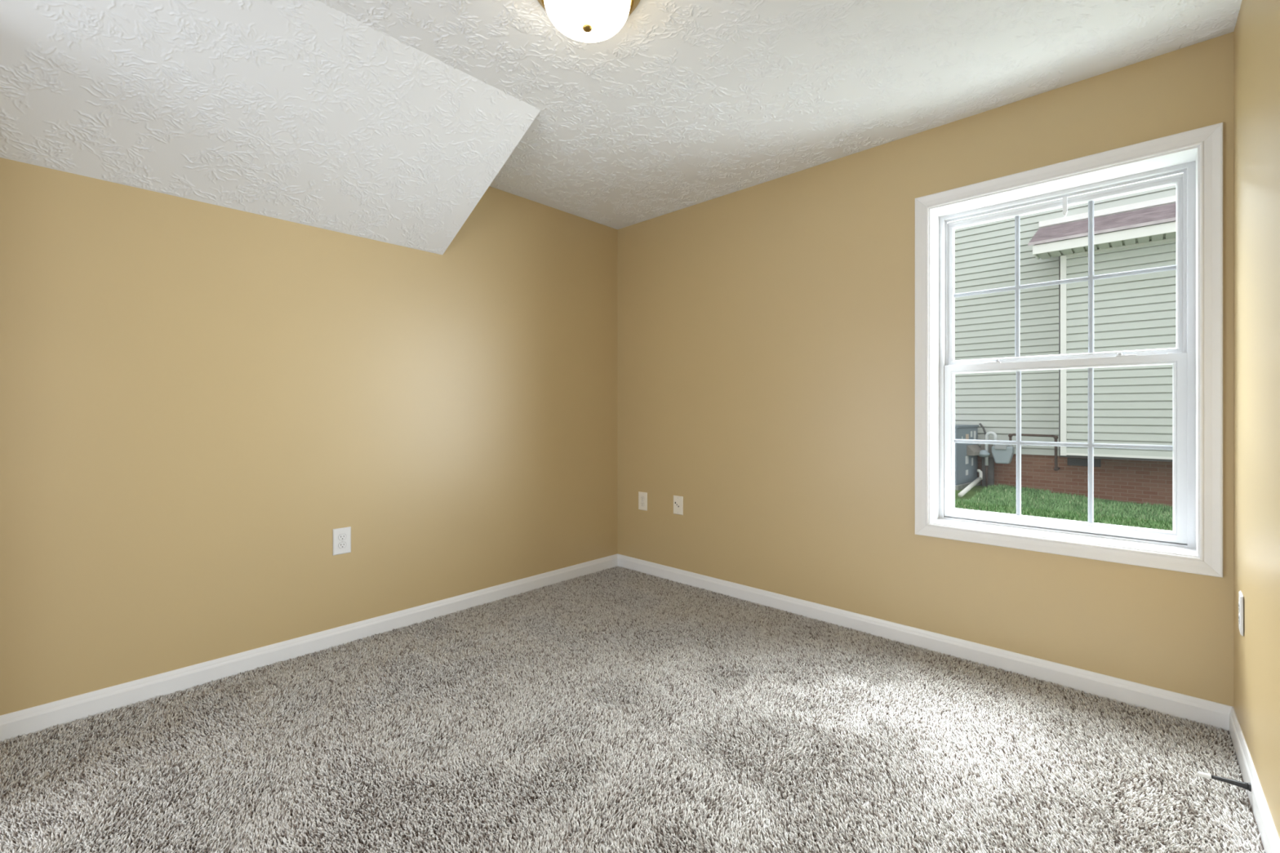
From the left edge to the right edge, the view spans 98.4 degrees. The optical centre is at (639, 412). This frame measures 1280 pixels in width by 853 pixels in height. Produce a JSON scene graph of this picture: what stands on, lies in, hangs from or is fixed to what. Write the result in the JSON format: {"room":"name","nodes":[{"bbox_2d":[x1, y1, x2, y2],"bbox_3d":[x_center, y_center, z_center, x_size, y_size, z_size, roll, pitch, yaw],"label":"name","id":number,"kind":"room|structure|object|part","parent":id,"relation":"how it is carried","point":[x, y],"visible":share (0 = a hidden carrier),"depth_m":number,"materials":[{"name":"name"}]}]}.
{"room":"empty bedroom","nodes":[
{"label":"empty bedroom","id":0,"kind":"room"},
{"bbox_2d":[0,0,539,254],"bbox_3d":[-1.365,-1.099,2.088,0.888,0.466,1.770,0,0,43],"label":"ceiling","id":1,"kind":"structure","parent":0,"point":[304,112],"depth_m":2.01,"materials":[{"name":"white paint"}]},
{"bbox_2d":[0,157,617,715],"bbox_3d":[-1.762,-0.112,2.424,0.150,2.840,4.920,0,0,43],"label":"wall","id":2,"kind":"structure","parent":0,"point":[195,396],"depth_m":2.42,"materials":[{"name":"beige paint"}]},
{"bbox_2d":[0,554,617,742],"bbox_3d":[-1.225,1.075,2.880,0.012,0.093,3.120,0,0,43],"label":"baseboard","id":3,"kind":"structure","parent":2,"relation":"attached to","point":[39,717],"depth_m":2.39,"materials":[{"name":"white wood"}]},
{"bbox_2d":[333,526,351,555],"bbox_3d":[-1.433,0.619,2.659,0.008,0.126,0.081,0,0,43],"label":"wall outlet","id":4,"kind":"object","parent":2,"relation":"attached to","point":[341,536],"visible":1,"depth_m":2.66,"materials":[{"name":"white plastic"}]},
{"bbox_2d":[338,542,346,548],"bbox_3d":[-1.432,0.638,2.658,0.002,0.027,0.034,0,0,43],"label":"receptacle","id":5,"kind":"object","parent":4,"relation":"attached to","point":[341,544],"depth_m":2.66,"materials":[{"name":"white plastic"}]},
{"bbox_2d":[338,533,346,540],"bbox_3d":[-1.432,0.600,2.658,0.002,0.027,0.034,0,0,43],"label":"receptacle","id":6,"kind":"object","parent":4,"relation":"attached to","point":[341,536],"depth_m":2.66,"materials":[{"name":"white plastic"}]},
{"bbox_2d":[0,573,1265,852],"bbox_3d":[0.106,1.215,0.542,5.450,0.186,4.720,0,0,43],"label":"floor","id":7,"kind":"structure","parent":0,"point":[458,775],"depth_m":1.64,"materials":[{"name":"grey carpet"}]},
{"bbox_2d":[0,565,1264,852],"bbox_3d":[-0.102,1.113,1.821,3.074,0.019,3.109,0,0,43],"label":"carpet","id":8,"kind":"object","parent":7,"relation":"on","point":[290,679],"visible":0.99,"depth_m":1.80,"materials":[{"name":"grey carpet"}]},
{"bbox_2d":[314,0,1242,229],"bbox_3d":[0.161,-1.429,0.490,5.300,0.205,4.720,0,0,43],"label":"ceiling","id":9,"kind":"structure","parent":0,"point":[690,103],"depth_m":2.14,"materials":[{"name":"white paint"}]},
{"bbox_2d":[537,0,639,42],"bbox_3d":[-0.165,-1.262,1.727,0.348,0.139,0.348,0,0,43],"label":"ceiling light","id":10,"kind":"object","parent":9,"relation":"attached to","point":[580,20],"visible":1,"depth_m":1.70,"materials":[{"name":"white glass"}]},
{"bbox_2d":[617,31,1233,706],"bbox_3d":[1.183,-0.112,2.902,3.500,2.840,0.200,0,0,43],"label":"wall","id":11,"kind":"structure","parent":0,"point":[766,331],"depth_m":2.85,"materials":[{"name":"beige paint"}]},
{"bbox_2d":[638,491,647,511],"bbox_3d":[0.018,0.618,3.848,0.081,0.126,0.008,0,0,43],"label":"wall outlet","id":12,"kind":"object","parent":11,"relation":"attached to","point":[642,496],"visible":1,"depth_m":3.84,"materials":[{"name":"beige plastic"}]},
{"bbox_2d":[673,495,683,515],"bbox_3d":[0.250,0.610,3.632,0.081,0.122,0.008,0,0,43],"label":"cable plate","id":13,"kind":"object","parent":11,"relation":"attached to","point":[677,500],"visible":1,"depth_m":3.63,"materials":[{"name":"beige plastic"}]},
{"bbox_2d":[617,553,1232,733],"bbox_3d":[0.952,1.075,2.973,3.065,0.093,0.012,0,0,43],"label":"baseboard","id":14,"kind":"structure","parent":11,"relation":"attached to","point":[1172,704],"depth_m":2.46,"materials":[{"name":"white wood"}]},
{"bbox_2d":[915,122,1222,577],"bbox_3d":[1.749,-0.219,2.361,1.010,1.598,0.216,0,0,43],"label":"window","id":15,"kind":"structure","parent":11,"relation":"in","point":[1194,544],"depth_m":2.25,"materials":[{"name":"white plastic"}]},
{"bbox_3d":[1.332,-0.219,2.614,0.056,1.598,0.017,0,0,43],"label":"casing","id":16,"kind":"part","parent":15,"relation":"part of","materials":[{"name":"white wood"}]},
{"bbox_3d":[1.815,-0.574,2.428,0.834,0.699,0.023,0,0,43],"label":"sash","id":17,"kind":"part","parent":15,"relation":"part of","materials":[{"name":"white plastic"}]},
{"bbox_3d":[1.797,0.138,2.412,0.843,0.733,0.022,0,0,43],"label":"sash","id":18,"kind":"part","parent":15,"relation":"part of","materials":[{"name":"white plastic"}]},
{"bbox_3d":[1.681,-0.990,2.288,1.010,0.056,0.017,0,0,43],"label":"casing","id":19,"kind":"part","parent":15,"relation":"part of","materials":[{"name":"white wood"}]},
{"bbox_3d":[1.681,0.552,2.288,1.010,0.056,0.017,0,0,43],"label":"casing","id":20,"kind":"part","parent":15,"relation":"part of","materials":[{"name":"white wood"}]},
{"bbox_3d":[2.030,-0.219,1.962,0.056,1.598,0.017,0,0,43],"label":"casing","id":21,"kind":"part","parent":15,"relation":"part of","materials":[{"name":"white wood"}]},
{"bbox_2d":[1233,0,1279,839],"bbox_3d":[1.169,-0.112,0.643,0.435,2.840,3.120,0,0,43],"label":"wall","id":22,"kind":"structure","parent":0,"point":[1256,33],"depth_m":1.57,"materials":[{"name":"beige paint"}]},
{"bbox_2d":[1197,771,1251,791],"bbox_3d":[1.707,1.074,1.616,0.108,0.026,0.023,0,0,43],"label":"door stop","id":23,"kind":"object","parent":22,"relation":"attached to","point":[1247,786],"visible":1,"depth_m":1.61,"materials":[{"name":"metal"}]},
{"bbox_3d":[1.715,1.072,1.609,0.080,0.020,0.019,0,0,43],"label":"rod","id":24,"kind":"part","parent":23,"relation":"part of","materials":[{"name":"black metal"}]},
{"bbox_2d":[1238,591,1243,635],"bbox_3d":[1.936,0.646,1.781,0.008,0.126,0.081,0,0,44],"label":"wall outlet","id":25,"kind":"object","parent":22,"relation":"attached to","point":[1240,593],"visible":1,"depth_m":1.76,"materials":[{"name":"white plastic"}]},
{"bbox_2d":[1229,706,1279,852],"bbox_3d":[1.033,1.075,0.770,0.012,0.093,3.121,0,0,42],"label":"baseboard","id":26,"kind":"structure","parent":22,"relation":"attached to","point":[1269,837],"depth_m":1.54,"materials":[{"name":"white wood"}]},
{"label":"outside","id":27,"kind":"structure","parent":0,"visible":0},
{"bbox_2d":[955,482,1172,530],"bbox_3d":[4.165,1.445,5.727,12.000,1.125,8.000,0,0,43],"label":"ground","id":28,"kind":"structure","parent":27,"point":[973,490],"depth_m":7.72,"materials":[{"name":"green plant"}]},
{"bbox_2d":[955,424,981,490],"bbox_3d":[4.680,0.666,8.660,0.970,0.942,1.020,0,0,-41],"label":"air conditioner","id":29,"kind":"object","parent":28,"relation":"on","point":[966,455],"visible":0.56,"depth_m":8.29,"materials":[{"name":"metal"}]},
{"bbox_3d":[4.631,0.647,8.077,0.041,0.828,0.018,0,0,-41],"label":"corner post","id":30,"kind":"part","parent":29,"relation":"part of","materials":[{"name":"grey metal"}]},
{"bbox_3d":[4.674,0.213,8.674,0.910,0.036,0.880,0,0,-41],"label":"lid","id":31,"kind":"part","parent":29,"relation":"part of","materials":[{"name":"grey metal"}]},
{"bbox_2d":[966,444,981,455],"bbox_3d":[5.122,0.572,8.435,0.440,0.150,0.099,0,0,-41],"label":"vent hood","id":32,"kind":"object","parent":29,"relation":"attached to","point":[971,449],"depth_m":8.34,"materials":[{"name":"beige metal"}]},
{"bbox_2d":[958,469,982,497],"bbox_3d":[4.699,0.988,7.846,0.074,0.239,1.631,0,0,40],"label":"drain pipe","id":33,"kind":"object","parent":28,"relation":"on","point":[980,478],"visible":1,"depth_m":7.83,"materials":[{"name":"white plastic"}]},
{"bbox_2d":[978,422,994,486],"bbox_3d":[5.352,0.662,8.533,0.206,0.998,0.120,0,0,43],"label":"pipe","id":34,"kind":"object","parent":28,"relation":"on","point":[991,460],"visible":0.42,"depth_m":8.47,"materials":[{"name":"beige metal"}]},
{"bbox_2d":[978,431,1059,486],"bbox_3d":[5.584,0.705,8.162,1.032,0.835,0.288,0,0,29],"label":"gas meter","id":35,"kind":"object","parent":28,"relation":"on","point":[1002,454],"visible":0.87,"depth_m":8.21,"materials":[{"name":"grey paint"}]},
{"bbox_2d":[947,173,1183,506],"bbox_3d":[5.964,-1.473,7.652,11.000,6.361,1.330,0,0,43],"label":"house","id":36,"kind":"structure","parent":28,"relation":"on","point":[1133,405],"depth_m":7.51,"materials":[{"name":"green plastic"}]},
{"bbox_2d":[1067,457,1101,466],"bbox_3d":[6.308,0.708,7.852,0.370,0.110,0.020,0,0,43],"label":"vent","id":37,"kind":"object","parent":36,"relation":"attached to","point":[1072,462],"depth_m":7.86,"materials":[{"name":"black metal"}]}
]}

